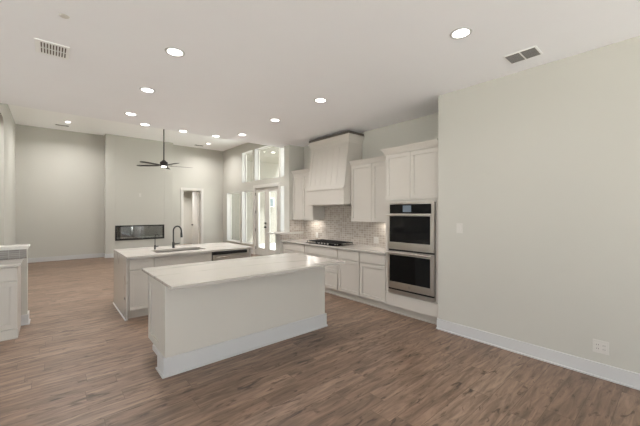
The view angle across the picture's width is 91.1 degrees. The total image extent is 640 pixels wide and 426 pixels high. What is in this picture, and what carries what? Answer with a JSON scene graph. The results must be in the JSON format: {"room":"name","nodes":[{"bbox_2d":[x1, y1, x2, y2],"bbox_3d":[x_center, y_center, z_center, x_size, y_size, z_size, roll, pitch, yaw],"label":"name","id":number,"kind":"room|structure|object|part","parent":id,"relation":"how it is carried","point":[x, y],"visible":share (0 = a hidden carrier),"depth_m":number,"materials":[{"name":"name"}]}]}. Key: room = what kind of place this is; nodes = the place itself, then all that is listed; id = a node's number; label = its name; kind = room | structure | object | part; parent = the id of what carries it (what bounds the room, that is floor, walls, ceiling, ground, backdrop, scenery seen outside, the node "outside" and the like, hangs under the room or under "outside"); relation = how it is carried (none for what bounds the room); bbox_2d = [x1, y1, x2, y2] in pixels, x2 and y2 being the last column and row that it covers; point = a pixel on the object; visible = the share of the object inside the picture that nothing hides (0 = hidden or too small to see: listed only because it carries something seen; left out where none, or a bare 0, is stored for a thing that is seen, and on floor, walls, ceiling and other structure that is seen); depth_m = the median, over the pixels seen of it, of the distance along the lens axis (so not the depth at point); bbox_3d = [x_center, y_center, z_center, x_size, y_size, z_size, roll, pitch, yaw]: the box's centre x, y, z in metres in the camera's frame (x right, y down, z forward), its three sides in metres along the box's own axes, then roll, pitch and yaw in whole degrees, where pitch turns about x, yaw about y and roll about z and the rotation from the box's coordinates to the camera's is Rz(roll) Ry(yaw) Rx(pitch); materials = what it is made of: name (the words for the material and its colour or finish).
{"room":"kitchen","nodes":[
{"label":"kitchen","id":0,"kind":"room"},
{"bbox_2d":[0,103,15,244],"bbox_3d":[-6.895,-0.540,6.712,0.140,4.180,6.930,0,0,-41],"label":"wall","id":1,"kind":"structure","parent":0,"point":[7,123],"depth_m":7.60,"materials":[{"name":"paint"}]},
{"bbox_2d":[0,249,27,314],"bbox_3d":[-5.681,0.004,3.048,4.160,3.093,0.209,0,0,-41],"label":"wall","id":2,"kind":"structure","parent":0,"point":[24,267],"depth_m":4.30,"materials":[{"name":"paint"}]},
{"bbox_2d":[0,244,29,250],"bbox_3d":[-4.300,0.485,4.236,0.565,0.050,0.280,0,0,-41],"label":"trim","id":3,"kind":"structure","parent":2,"relation":"on","point":[20,246],"depth_m":4.25,"materials":[{"name":"paint"}]},
{"bbox_2d":[21,310,30,325],"bbox_3d":[-4.298,1.480,4.236,0.568,0.140,0.244,0,0,-41],"label":"baseboard","id":4,"kind":"structure","parent":2,"relation":"attached to","point":[25,320],"depth_m":4.31,"materials":[{"name":"paint"}]},
{"bbox_2d":[16,124,222,257],"bbox_3d":[-6.774,-0.610,11.479,6.660,4.320,0.140,0,0,-41],"label":"wall","id":5,"kind":"structure","parent":0,"point":[60,173],"depth_m":10.26,"materials":[{"name":"paint"}]},
{"bbox_2d":[28,253,113,262],"bbox_3d":[-6.533,1.480,11.353,6.460,0.140,0.366,0,0,-41],"label":"baseboard","id":6,"kind":"structure","parent":5,"relation":"attached to","point":[83,256],"depth_m":10.20,"materials":[{"name":"paint"}]},
{"bbox_2d":[181,188,202,244],"bbox_3d":[-5.229,0.290,12.796,0.900,2.520,0.158,0,0,-41],"label":"trim","id":7,"kind":"structure","parent":5,"relation":"attached to","point":[200,190],"depth_m":12.98,"materials":[{"name":"paint"}]},
{"bbox_2d":[8,104,247,150],"bbox_3d":[-4.481,-2.700,8.967,6.860,0.140,7.060,0,0,-41],"label":"ceiling","id":8,"kind":"structure","parent":0,"point":[27,116],"depth_m":9.89,"materials":[{"name":"paint"}]},
{"bbox_2d":[136,129,189,168],"bbox_3d":[-4.363,-1.947,8.882,1.440,1.366,1.466,0,0,-41],"label":"ceiling fan","id":9,"kind":"object","parent":8,"relation":"hanging from","point":[163,163],"visible":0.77,"depth_m":8.85,"materials":[{"name":"brown metal"}]},
{"bbox_3d":[-4.561,-1.310,8.432,0.140,0.025,0.605,0,0,19],"label":"blade","id":10,"kind":"part","parent":9,"relation":"part of","materials":[{"name":"black wood"}]},
{"bbox_2d":[104,134,172,253],"bbox_3d":[-6.514,-0.540,11.380,2.136,4.180,0.350,0,0,-41],"label":"wall","id":11,"kind":"structure","parent":0,"point":[124,181],"depth_m":11.15,"materials":[{"name":"paint"}]},
{"bbox_2d":[115,224,163,240],"bbox_3d":[-6.500,0.725,11.333,1.555,0.520,0.300,0,0,-41],"label":"linear fireplace","id":12,"kind":"object","parent":11,"relation":"in","point":[122,232],"visible":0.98,"depth_m":11.36,"materials":[{"name":"black glass"}]},
{"bbox_2d":[183,191,198,243],"bbox_3d":[-6.122,0.130,13.880,2.420,2.840,2.650,0,0,-41],"label":"wall","id":13,"kind":"structure","parent":0,"point":[187,195],"depth_m":15.22,"materials":[{"name":"paint"}]},
{"bbox_2d":[191,192,198,243],"bbox_3d":[-5.298,0.345,13.302,0.105,2.390,0.680,0,0,-41],"label":"door","id":14,"kind":"structure","parent":13,"relation":"in","point":[195,224],"depth_m":13.29,"materials":[{"name":"paint"}]},
{"bbox_2d":[223,143,283,249],"bbox_3d":[-1.934,-0.610,11.112,0.200,4.320,7.130,0,0,-41],"label":"wall","id":15,"kind":"structure","parent":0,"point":[232,158],"depth_m":12.48,"materials":[{"name":"paint"}]},
{"bbox_2d":[226,192,239,242],"bbox_3d":[-3.482,0.210,12.886,0.225,2.020,1.260,0,0,-41],"label":"window","id":16,"kind":"structure","parent":15,"relation":"attached to","point":[229,195],"depth_m":13.35,"materials":[{"name":"paint"}]},
{"bbox_3d":[-3.412,0.195,12.946,0.040,1.990,1.200,0,0,-41],"label":"frame","id":17,"kind":"part","parent":16,"relation":"part of","materials":[{"name":"paint"}]},
{"bbox_2d":[241,190,252,244],"bbox_3d":[-2.703,0.210,11.980,0.225,2.020,0.910,0,0,-41],"label":"window","id":18,"kind":"structure","parent":15,"relation":"attached to","point":[244,193],"depth_m":12.31,"materials":[{"name":"paint"}]},
{"bbox_3d":[-2.633,0.195,12.040,0.040,1.990,0.850,0,0,-41],"label":"frame","id":19,"kind":"part","parent":18,"relation":"part of","materials":[{"name":"paint"}]},
{"bbox_2d":[242,150,252,182],"bbox_3d":[-2.692,-1.720,11.990,0.194,1.160,0.850,0,0,-41],"label":"window","id":20,"kind":"structure","parent":15,"relation":"attached to","point":[244,155],"depth_m":12.31,"materials":[{"name":"paint"}]},
{"bbox_3d":[-2.633,-1.720,12.040,0.040,1.160,0.850,0,0,-41],"label":"frame","id":21,"kind":"part","parent":20,"relation":"part of","materials":[{"name":"paint"}]},
{"bbox_2d":[255,146,276,180],"bbox_3d":[-1.792,-1.720,10.944,0.194,1.160,1.610,0,0,-41],"label":"window","id":22,"kind":"structure","parent":15,"relation":"attached to","point":[257,151],"depth_m":11.53,"materials":[{"name":"paint"}]},
{"bbox_3d":[-1.733,-1.720,10.994,0.040,1.160,1.610,0,0,-41],"label":"frame","id":23,"kind":"part","parent":22,"relation":"part of","materials":[{"name":"paint"}]},
{"bbox_2d":[253,182,279,255],"bbox_3d":[-1.805,0.290,10.932,0.240,2.520,1.770,0,0,-41],"label":"door","id":24,"kind":"structure","parent":15,"relation":"attached to","point":[267,188],"depth_m":10.97,"materials":[{"name":"paint"}]},
{"bbox_2d":[281,186,283,231],"bbox_3d":[-0.929,0.185,9.918,0.225,2.070,0.950,0,0,-41],"label":"window","id":25,"kind":"structure","parent":15,"relation":"attached to","point":[282,187],"depth_m":10.24,"materials":[{"name":"paint"}]},
{"bbox_2d":[281,148,283,176],"bbox_3d":[-0.918,-1.720,9.928,0.194,1.160,0.890,0,0,-41],"label":"window","id":26,"kind":"structure","parent":15,"relation":"attached to","point":[282,149],"depth_m":10.24,"materials":[{"name":"paint"}]},
{"bbox_2d":[275,145,303,253],"bbox_3d":[-0.210,0.004,7.754,1.965,3.093,0.209,0,0,-41],"label":"wall","id":27,"kind":"structure","parent":0,"point":[293,155],"depth_m":7.26,"materials":[{"name":"paint"}]},
{"bbox_2d":[267,232,291,234],"bbox_3d":[-0.929,0.485,7.138,0.500,0.050,0.275,0,0,-41],"label":"trim","id":28,"kind":"structure","parent":27,"relation":"on","point":[277,233],"depth_m":7.04,"materials":[{"name":"paint"}]},
{"bbox_2d":[0,0,639,147],"bbox_3d":[-0.340,-1.613,1.376,10.480,0.140,10.130,0,0,-41],"label":"ceiling","id":29,"kind":"structure","parent":0,"point":[245,64],"depth_m":3.10,"materials":[{"name":"paint"}]},
{"bbox_2d":[34,38,69,59],"bbox_3d":[-2.535,-1.538,2.974,0.245,0.009,0.305,0,0,-41],"label":"ceiling vent","id":30,"kind":"object","parent":29,"relation":"in","point":[41,46],"visible":1,"depth_m":2.96,"materials":[{"name":"white metal"}]},
{"bbox_2d":[58,13,69,18],"bbox_3d":[-2.015,-1.540,2.472,0.070,0.005,0.070,0,0,-41],"label":"sprinkler cover","id":31,"kind":"object","parent":29,"relation":"attached to","point":[64,16],"visible":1,"depth_m":2.47,"materials":[{"name":"plastic"}]},
{"bbox_2d":[124,112,136,115],"bbox_3d":[-2.976,-1.540,4.943,0.180,0.004,0.180,0,0,-41],"label":"recessed light","id":32,"kind":"object","parent":29,"relation":"in","point":[126,113],"visible":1,"depth_m":4.95,"materials":[{"name":"white"}]},
{"bbox_2d":[139,87,154,92],"bbox_3d":[-2.182,-1.540,3.970,0.180,0.004,0.180,0,0,-41],"label":"recessed light","id":33,"kind":"object","parent":29,"relation":"in","point":[144,89],"visible":1,"depth_m":3.98,"materials":[{"name":"white"}]},
{"bbox_2d":[165,47,184,56],"bbox_3d":[-1.398,-1.540,3.027,0.180,0.004,0.180,0,0,-41],"label":"recessed light","id":34,"kind":"object","parent":29,"relation":"in","point":[172,51],"visible":1,"depth_m":3.03,"materials":[{"name":"white"}]},
{"bbox_2d":[314,98,326,102],"bbox_3d":[0.007,-1.540,4.332,0.180,0.004,0.180,0,0,-41],"label":"recessed light","id":35,"kind":"object","parent":29,"relation":"in","point":[319,100],"visible":1,"depth_m":4.33,"materials":[{"name":"white"}]},
{"bbox_2d":[450,27,471,38],"bbox_3d":[1.215,-1.540,2.707,0.180,0.004,0.180,0,0,-41],"label":"recessed light","id":36,"kind":"object","parent":29,"relation":"in","point":[459,33],"visible":1,"depth_m":2.70,"materials":[{"name":"paint"}]},
{"bbox_2d":[503,46,542,63],"bbox_3d":[1.992,-1.537,3.086,0.225,0.012,0.280,0,0,-41],"label":"ceiling vent","id":37,"kind":"object","parent":29,"relation":"in","point":[533,51],"visible":1,"depth_m":3.07,"materials":[{"name":"white metal"}]},
{"bbox_2d":[507,47,537,62],"bbox_3d":[1.992,-1.535,3.086,0.195,0.002,0.250,0,0,-41],"label":"grille","id":38,"kind":"object","parent":37,"relation":"attached to","point":[530,52],"depth_m":3.07,"materials":[{"name":"white metal"}]},
{"bbox_2d":[0,244,639,425],"bbox_3d":[-3.460,1.610,5.004,10.480,0.120,19.700,0,0,-41],"label":"floor","id":39,"kind":"structure","parent":0,"point":[77,361],"depth_m":2.89,"materials":[{"name":"brown wood"}]},
{"bbox_2d":[0,266,20,340],"bbox_3d":[-4.126,1.108,3.877,0.600,0.884,0.567,0,0,-41],"label":"base cabinet","id":40,"kind":"object","parent":39,"relation":"on","point":[10,277],"visible":0.98,"depth_m":3.83,"materials":[{"name":"paint"}]},
{"bbox_3d":[-3.957,0.758,3.680,0.576,0.153,0.020,0,0,-41],"label":"drawer","id":41,"kind":"part","parent":40,"relation":"part of","materials":[{"name":"paint"}]},
{"bbox_3d":[-3.957,1.140,3.680,0.576,0.570,0.020,0,0,-41],"label":"door","id":42,"kind":"part","parent":40,"relation":"part of","materials":[{"name":"paint"}]},
{"bbox_2d":[128,257,152,318],"bbox_3d":[-2.829,1.108,4.847,0.328,0.884,0.620,0,0,-41],"label":"base cabinet","id":43,"kind":"object","parent":39,"relation":"on","point":[137,279],"visible":0.67,"depth_m":4.60,"materials":[{"name":"paint"}]},
{"bbox_3d":[-2.634,1.140,4.620,0.304,0.570,0.020,0,0,-41],"label":"door","id":44,"kind":"part","parent":43,"relation":"part of","materials":[{"name":"paint"}]},
{"bbox_3d":[-2.634,0.758,4.620,0.304,0.153,0.020,0,0,-41],"label":"drawer","id":45,"kind":"part","parent":43,"relation":"part of","materials":[{"name":"paint"}]},
{"bbox_2d":[153,252,211,266],"bbox_3d":[-2.363,1.108,5.248,0.899,0.884,0.620,0,0,-41],"label":"base cabinet","id":46,"kind":"object","parent":39,"relation":"on","point":[159,261],"visible":0.03,"depth_m":4.98,"materials":[{"name":"paint"}]},
{"bbox_2d":[113,242,252,320],"bbox_3d":[-2.369,1.093,5.521,1.992,0.914,1.200,0,0,-41],"label":"countertop","id":47,"kind":"structure","parent":39,"relation":"on","point":[121,256],"depth_m":5.03,"materials":[{"name":"white stone"}]},
{"bbox_3d":[-3.139,1.541,4.898,0.012,0.018,1.140,0,0,-41],"label":"shoe moulding","id":48,"kind":"part","parent":47,"relation":"part of","materials":[{"name":"paint"}]},
{"bbox_3d":[-3.123,1.107,4.911,0.030,0.885,1.140,0,0,-41],"label":"waterfall panel","id":49,"kind":"part","parent":47,"relation":"part of","materials":[{"name":"white wood"}]},
{"bbox_2d":[172,225,182,247],"bbox_3d":[-2.509,0.437,5.551,0.220,0.398,0.091,0,0,13],"label":"kitchen faucet","id":50,"kind":"object","parent":47,"relation":"on","point":[181,233],"visible":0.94,"depth_m":5.53,"materials":[{"name":"black metal"}]},
{"bbox_3d":[-2.511,0.394,5.529,0.195,0.312,0.025,0,0,16],"label":"spout","id":51,"kind":"part","parent":50,"relation":"part of","materials":[{"name":"black metal"}]},
{"bbox_2d":[156,249,199,252],"bbox_3d":[-2.377,0.768,5.302,0.810,0.204,0.440,0,0,-41],"label":"sink","id":52,"kind":"object","parent":47,"relation":"in","point":[185,249],"visible":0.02,"depth_m":5.47,"materials":[{"name":"silver metal"}]},
{"bbox_2d":[212,249,246,260],"bbox_3d":[-1.753,1.110,5.729,0.635,0.880,0.667,0,0,-41],"label":"dishwasher","id":53,"kind":"object","parent":39,"relation":"on","point":[232,254],"visible":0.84,"depth_m":5.49,"materials":[{"name":"metal"}]},
{"bbox_3d":[-1.554,0.770,5.498,0.575,0.024,0.057,0,0,-41],"label":"handle","id":54,"kind":"part","parent":53,"relation":"part of","materials":[{"name":"silver metal"}]},
{"bbox_2d":[148,267,327,378],"bbox_3d":[-0.908,1.108,3.856,2.072,0.884,0.710,0,0,-41],"label":"kitchen island","id":55,"kind":"object","parent":39,"relation":"on","point":[189,328],"visible":0.69,"depth_m":3.38,"materials":[{"name":"paint"}]},
{"bbox_3d":[-1.742,1.023,3.297,0.020,0.714,0.429,0,0,-41],"label":"panel","id":56,"kind":"part","parent":55,"relation":"part of","materials":[{"name":"paint"}]},
{"bbox_3d":[-1.670,1.407,3.207,0.030,0.055,0.199,0,0,-41],"label":"foot moulding","id":57,"kind":"part","parent":55,"relation":"part of","materials":[{"name":"paint"}]},
{"bbox_3d":[-0.758,1.462,3.681,2.072,0.175,0.250,0,0,-41],"label":"baseboard","id":58,"kind":"part","parent":55,"relation":"part of","materials":[{"name":"paint"}]},
{"bbox_2d":[142,253,344,289],"bbox_3d":[-0.842,0.650,3.793,2.100,0.029,1.150,0,0,-41],"label":"island countertop","id":59,"kind":"structure","parent":55,"relation":"on","point":[180,276],"depth_m":3.53,"materials":[{"name":"white stone"}]},
{"bbox_2d":[283,242,304,254],"bbox_3d":[-0.354,1.108,6.967,0.600,0.884,0.805,0,0,-41],"label":"base cabinet","id":60,"kind":"object","parent":39,"relation":"on","point":[288,247],"visible":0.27,"depth_m":6.76,"materials":[{"name":"paint"}]},
{"bbox_2d":[305,245,340,295],"bbox_3d":[0.228,1.108,6.290,0.600,0.884,0.980,0,0,-41],"label":"base cabinet","id":61,"kind":"object","parent":39,"relation":"on","point":[331,272],"visible":0.36,"depth_m":5.91,"materials":[{"name":"paint"}]},
{"bbox_3d":[0.009,0.988,6.101,0.020,0.265,0.956,0,0,-41],"label":"drawer","id":62,"kind":"part","parent":61,"relation":"part of","materials":[{"name":"paint"}]},
{"bbox_3d":[0.009,0.756,6.101,0.020,0.157,0.956,0,0,-41],"label":"drawer","id":63,"kind":"part","parent":61,"relation":"part of","materials":[{"name":"paint"}]},
{"bbox_3d":[0.009,1.282,6.101,0.020,0.285,0.956,0,0,-41],"label":"drawer","id":64,"kind":"part","parent":61,"relation":"part of","materials":[{"name":"paint"}]},
{"bbox_2d":[281,239,385,254],"bbox_3d":[0.308,0.650,6.178,0.634,0.029,2.871,0,0,-41],"label":"countertop","id":65,"kind":"structure","parent":61,"relation":"on","point":[361,248],"depth_m":5.70,"materials":[{"name":"white stone"}]},
{"bbox_2d":[306,239,353,245],"bbox_3d":[0.181,0.612,6.322,0.480,0.048,0.910,0,0,-41],"label":"gas cooktop","id":66,"kind":"object","parent":65,"relation":"in","point":[319,241],"visible":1,"depth_m":6.16,"materials":[{"name":"black metal"}]},
{"bbox_3d":[0.181,0.631,6.322,0.480,0.010,0.910,0,0,-41],"label":"cooktop plate","id":67,"kind":"part","parent":66,"relation":"part of","materials":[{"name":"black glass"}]},
{"bbox_2d":[338,249,361,302],"bbox_3d":[0.721,1.108,5.718,0.600,0.884,0.530,0,0,-41],"label":"base cabinet","id":68,"kind":"object","parent":39,"relation":"on","point":[349,272],"visible":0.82,"depth_m":5.51,"materials":[{"name":"paint"}]},
{"bbox_3d":[0.501,0.756,5.529,0.020,0.157,0.506,0,0,-41],"label":"drawer","id":69,"kind":"part","parent":68,"relation":"part of","materials":[{"name":"paint"}]},
{"bbox_3d":[0.501,1.140,5.529,0.020,0.570,0.506,0,0,-41],"label":"door","id":70,"kind":"part","parent":68,"relation":"part of","materials":[{"name":"paint"}]},
{"bbox_2d":[360,252,387,309],"bbox_3d":[1.074,1.108,5.307,0.600,0.884,0.555,0,0,-41],"label":"base cabinet","id":71,"kind":"object","parent":39,"relation":"on","point":[372,265],"visible":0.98,"depth_m":5.10,"materials":[{"name":"paint"}]},
{"bbox_3d":[0.855,0.756,5.117,0.020,0.157,0.531,0,0,-41],"label":"drawer","id":72,"kind":"part","parent":71,"relation":"part of","materials":[{"name":"paint"}]},
{"bbox_3d":[0.855,1.140,5.117,0.020,0.570,0.531,0,0,-41],"label":"door","id":73,"kind":"part","parent":71,"relation":"part of","materials":[{"name":"paint"}]},
{"bbox_2d":[380,138,437,324],"bbox_3d":[1.501,0.285,4.757,0.670,2.530,0.955,0,0,-41],"label":"tall cabinet","id":74,"kind":"object","parent":39,"relation":"on","point":[412,168],"visible":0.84,"depth_m":4.52,"materials":[{"name":"paint"}]},
{"bbox_3d":[1.169,-0.530,4.721,0.020,0.690,0.433,0,0,-41],"label":"door","id":75,"kind":"part","parent":74,"relation":"part of","materials":[{"name":"paint"}]},
{"bbox_3d":[1.501,-0.930,4.757,0.670,0.100,0.955,0,0,-41],"label":"crown moulding","id":76,"kind":"part","parent":74,"relation":"part of","materials":[{"name":"paint"}]},
{"bbox_2d":[387,202,435,301],"bbox_3d":[1.399,0.539,4.624,0.407,1.358,0.763,0,0,-41],"label":"double wall oven","id":77,"kind":"object","parent":74,"relation":"in","point":[411,252],"visible":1,"depth_m":4.47,"materials":[{"name":"silver metal"}]},
{"bbox_3d":[1.298,-0.045,4.547,0.019,0.135,0.688,0,0,-41],"label":"control panel","id":78,"kind":"part","parent":77,"relation":"part of","materials":[{"name":"black glass"}]},
{"bbox_3d":[1.304,-0.058,4.543,0.018,0.165,0.763,0,0,-41],"label":"control trim","id":79,"kind":"part","parent":77,"relation":"part of","materials":[{"name":"silver metal"}]},
{"bbox_3d":[1.301,1.196,4.540,0.026,0.045,0.763,0,0,-41],"label":"trim","id":80,"kind":"part","parent":77,"relation":"part of","materials":[{"name":"silver metal"}]},
{"bbox_3d":[1.312,1.330,4.555,0.020,0.190,0.875,0,0,-41],"label":"drawer","id":81,"kind":"part","parent":74,"relation":"part of","materials":[{"name":"paint"}]},
{"bbox_3d":[1.455,-0.530,4.389,0.020,0.690,0.433,0,0,-41],"label":"door","id":82,"kind":"part","parent":74,"relation":"part of","materials":[{"name":"paint"}]},
{"bbox_3d":[-4.582,1.108,3.485,0.598,0.884,0.567,0,0,-41],"label":"base cabinet","id":83,"kind":"object","parent":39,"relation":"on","visible":0},
{"bbox_2d":[0,258,23,267],"bbox_3d":[-4.334,0.650,3.682,1.230,0.029,0.585,0,0,-41],"label":"countertop","id":84,"kind":"structure","parent":83,"relation":"on","point":[10,262],"depth_m":3.95,"materials":[{"name":"white stone"}]},
{"bbox_2d":[303,113,437,246],"bbox_3d":[0.894,0.004,6.085,0.149,3.093,3.780,0,0,-41],"label":"wall","id":85,"kind":"structure","parent":0,"point":[337,225],"depth_m":5.94,"materials":[{"name":"paint"}]},
{"bbox_2d":[291,168,323,219],"bbox_3d":[-0.282,-0.383,7.066,0.368,1.115,0.751,0,0,-41],"label":"upper cabinet","id":86,"kind":"object","parent":85,"relation":"attached to","point":[301,210],"visible":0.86,"depth_m":6.98,"materials":[{"name":"paint"}]},
{"bbox_3d":[-0.504,-0.338,7.119,0.020,1.025,0.362,0,0,-41],"label":"door","id":87,"kind":"part","parent":86,"relation":"part of","materials":[{"name":"paint"}]},
{"bbox_3d":[-0.282,-0.897,7.066,0.368,0.085,0.751,0,0,-41],"label":"crown moulding","id":88,"kind":"part","parent":86,"relation":"part of","materials":[{"name":"paint"}]},
{"bbox_3d":[-0.263,-0.338,6.838,0.020,1.025,0.362,0,0,-41],"label":"door","id":89,"kind":"part","parent":86,"relation":"part of","materials":[{"name":"paint"}]},
{"bbox_2d":[306,130,364,205],"bbox_3d":[0.262,-0.807,6.313,0.527,1.386,1.210,0,0,-41],"label":"range hood","id":90,"kind":"object","parent":85,"relation":"attached to","point":[329,182],"visible":0.98,"depth_m":6.05,"materials":[{"name":"paint"}]},
{"bbox_3d":[0.138,-0.890,6.206,0.137,0.860,1.090,0,0,-41],"label":"frame","id":91,"kind":"part","parent":90,"relation":"part of","materials":[{"name":"paint"}]},
{"bbox_3d":[0.262,-0.444,6.312,0.525,0.037,1.092,0,0,-41],"label":"band moulding","id":92,"kind":"part","parent":90,"relation":"part of","materials":[{"name":"paint"}]},
{"bbox_3d":[0.297,-1.380,6.343,0.432,0.140,1.210,0,0,-41],"label":"crown moulding","id":93,"kind":"part","parent":90,"relation":"part of","materials":[{"name":"paint"}]},
{"bbox_2d":[349,156,385,221],"bbox_3d":[1.012,-0.383,5.561,0.368,1.115,1.018,0,0,-41],"label":"upper cabinet","id":94,"kind":"object","parent":85,"relation":"attached to","point":[368,175],"visible":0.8,"depth_m":5.52,"materials":[{"name":"paint"}]},
{"bbox_3d":[0.747,-0.338,5.665,0.020,1.025,0.496,0,0,-41],"label":"door","id":95,"kind":"part","parent":94,"relation":"part of","materials":[{"name":"paint"}]},
{"bbox_3d":[1.012,-0.897,5.561,0.368,0.085,1.018,0,0,-41],"label":"crown moulding","id":96,"kind":"part","parent":94,"relation":"part of","materials":[{"name":"paint"}]},
{"bbox_3d":[1.075,-0.338,5.283,0.020,1.025,0.496,0,0,-41],"label":"door","id":97,"kind":"part","parent":94,"relation":"part of","materials":[{"name":"paint"}]},
{"bbox_2d":[374,237,378,242],"bbox_3d":[1.036,0.520,5.798,0.009,0.115,0.115,0,0,-41],"label":"wall outlet","id":98,"kind":"object","parent":85,"relation":"attached to","point":[376,239],"visible":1,"depth_m":5.79,"materials":[{"name":"plastic"}]},
{"bbox_2d":[438,36,639,373],"bbox_3d":[3.747,0.004,2.260,0.811,3.093,5.740,0,0,-41],"label":"wall","id":99,"kind":"structure","parent":0,"point":[539,166],"depth_m":3.23,"materials":[{"name":"paint"}]},
{"bbox_2d":[457,223,461,232],"bbox_3d":[1.754,0.205,3.949,0.008,0.120,0.075,0,0,-41],"label":"light switch","id":100,"kind":"object","parent":99,"relation":"attached to","point":[459,226],"visible":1,"depth_m":3.95,"materials":[{"name":"plastic"}]},
{"bbox_2d":[436,318,639,389],"bbox_3d":[3.442,1.482,2.008,0.080,0.137,5.755,0,0,-41],"label":"baseboard","id":101,"kind":"structure","parent":99,"relation":"attached to","point":[620,376],"depth_m":3.23,"materials":[{"name":"paint"}]},
{"bbox_2d":[593,339,608,354],"bbox_3d":[2.625,1.263,2.935,0.009,0.120,0.115,0,0,-41],"label":"wall outlet","id":102,"kind":"object","parent":99,"relation":"attached to","point":[602,347],"visible":1,"depth_m":2.93,"materials":[{"name":"plastic"}]},
{"bbox_2d":[595,342,599,349],"bbox_3d":[2.609,1.263,2.951,0.003,0.066,0.033,0,0,-41],"label":"receptacle","id":103,"kind":"object","parent":102,"relation":"attached to","point":[597,344],"depth_m":2.95,"materials":[{"name":"plastic"}]},
{"label":"outside","id":104,"kind":"structure","parent":0,"visible":0},
{"bbox_2d":[247,147,278,163],"bbox_3d":[-1.016,-2.500,12.514,3.020,0.140,7.500,0,0,-41],"label":"ceiling","id":105,"kind":"structure","parent":104,"point":[266,156],"depth_m":13.74,"materials":[{"name":"beige paint"}]},
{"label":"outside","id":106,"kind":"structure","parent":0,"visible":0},
{"bbox_2d":[260,243,274,249],"bbox_3d":[0.433,1.630,11.980,4.520,0.120,9.600,0,0,-41],"label":"patio","id":107,"kind":"structure","parent":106,"point":[272,245],"depth_m":14.29,"materials":[{"name":"concrete"}]},
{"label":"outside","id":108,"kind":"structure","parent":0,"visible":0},
{"bbox_2d":[232,161,278,243],"bbox_3d":[-2.697,-0.370,15.619,4.520,4.120,0.200,0,0,-41],"label":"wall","id":109,"kind":"structure","parent":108,"point":[267,170],"depth_m":15.31,"materials":[{"name":"paint"}]},
{"bbox_2d":[270,198,273,206],"bbox_3d":[-2.493,-0.480,15.626,0.460,0.460,0.055,0,0,-41],"label":"wall window","id":110,"kind":"structure","parent":109,"relation":"in","point":[271,199],"depth_m":15.68,"materials":[{"name":"paint"}]}
]}

